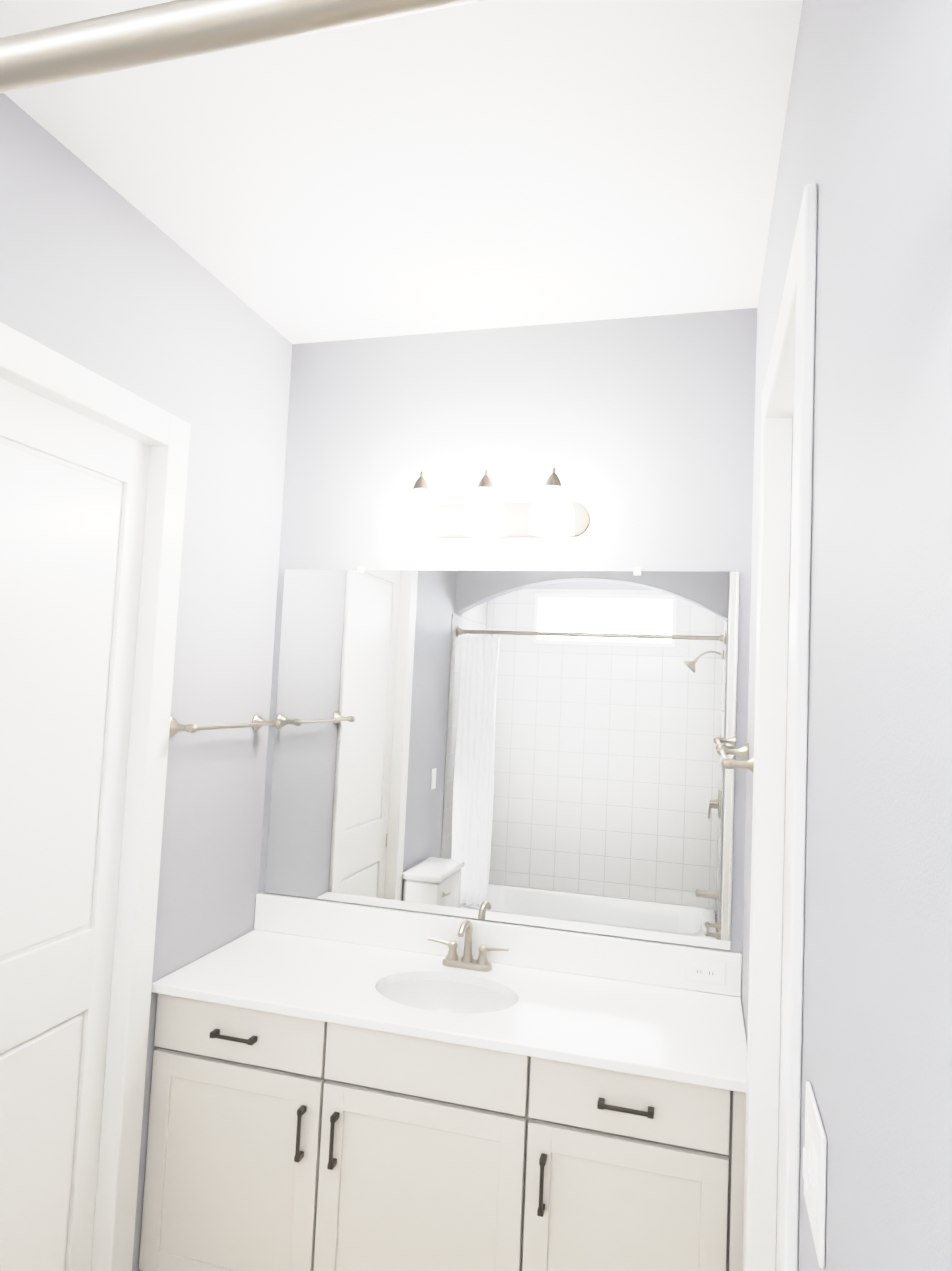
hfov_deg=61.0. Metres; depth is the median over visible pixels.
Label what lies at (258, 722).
towel rail
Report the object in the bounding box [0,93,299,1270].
wall
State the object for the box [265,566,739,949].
mirror
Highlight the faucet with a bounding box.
[427,918,510,972]
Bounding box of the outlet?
[685,956,725,984]
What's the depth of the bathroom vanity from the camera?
2.12 m
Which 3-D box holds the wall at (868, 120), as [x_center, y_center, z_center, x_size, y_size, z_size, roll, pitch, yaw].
[0.474,0.360,1.026,0.150,3.050,3.250,2,-4,16]
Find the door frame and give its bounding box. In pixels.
[742,183,817,1270]
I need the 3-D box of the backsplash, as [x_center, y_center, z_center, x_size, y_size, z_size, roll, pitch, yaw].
[0.009,1.004,2.659,1.646,0.125,0.020,2,-4,16]
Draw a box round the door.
[0,322,190,1270]
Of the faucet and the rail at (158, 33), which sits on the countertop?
the faucet
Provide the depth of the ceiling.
1.92 m
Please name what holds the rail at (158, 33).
attached to the wall at (868, 120)
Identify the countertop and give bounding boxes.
[151,929,746,1088]
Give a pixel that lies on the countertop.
(691, 1033)
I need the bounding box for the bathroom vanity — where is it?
[139,989,745,1270]
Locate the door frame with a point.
(788, 392)
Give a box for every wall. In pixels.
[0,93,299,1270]
[268,309,739,950]
[724,0,951,1270]
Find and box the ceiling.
[0,0,802,343]
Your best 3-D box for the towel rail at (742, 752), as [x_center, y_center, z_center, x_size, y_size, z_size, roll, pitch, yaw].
[0.705,0.331,2.187,0.090,0.058,0.538,2,-4,16]
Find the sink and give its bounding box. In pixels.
[371,969,518,1016]
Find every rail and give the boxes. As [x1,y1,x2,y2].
[0,0,485,92]
[169,714,279,736]
[717,743,753,772]
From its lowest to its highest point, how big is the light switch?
0.136 m
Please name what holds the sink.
in the countertop
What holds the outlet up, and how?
attached to the backsplash
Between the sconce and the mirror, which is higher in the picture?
the sconce
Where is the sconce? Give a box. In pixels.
[396,467,589,537]
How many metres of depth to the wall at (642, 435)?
2.75 m
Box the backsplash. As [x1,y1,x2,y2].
[254,893,741,996]
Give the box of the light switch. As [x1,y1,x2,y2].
[802,1081,826,1268]

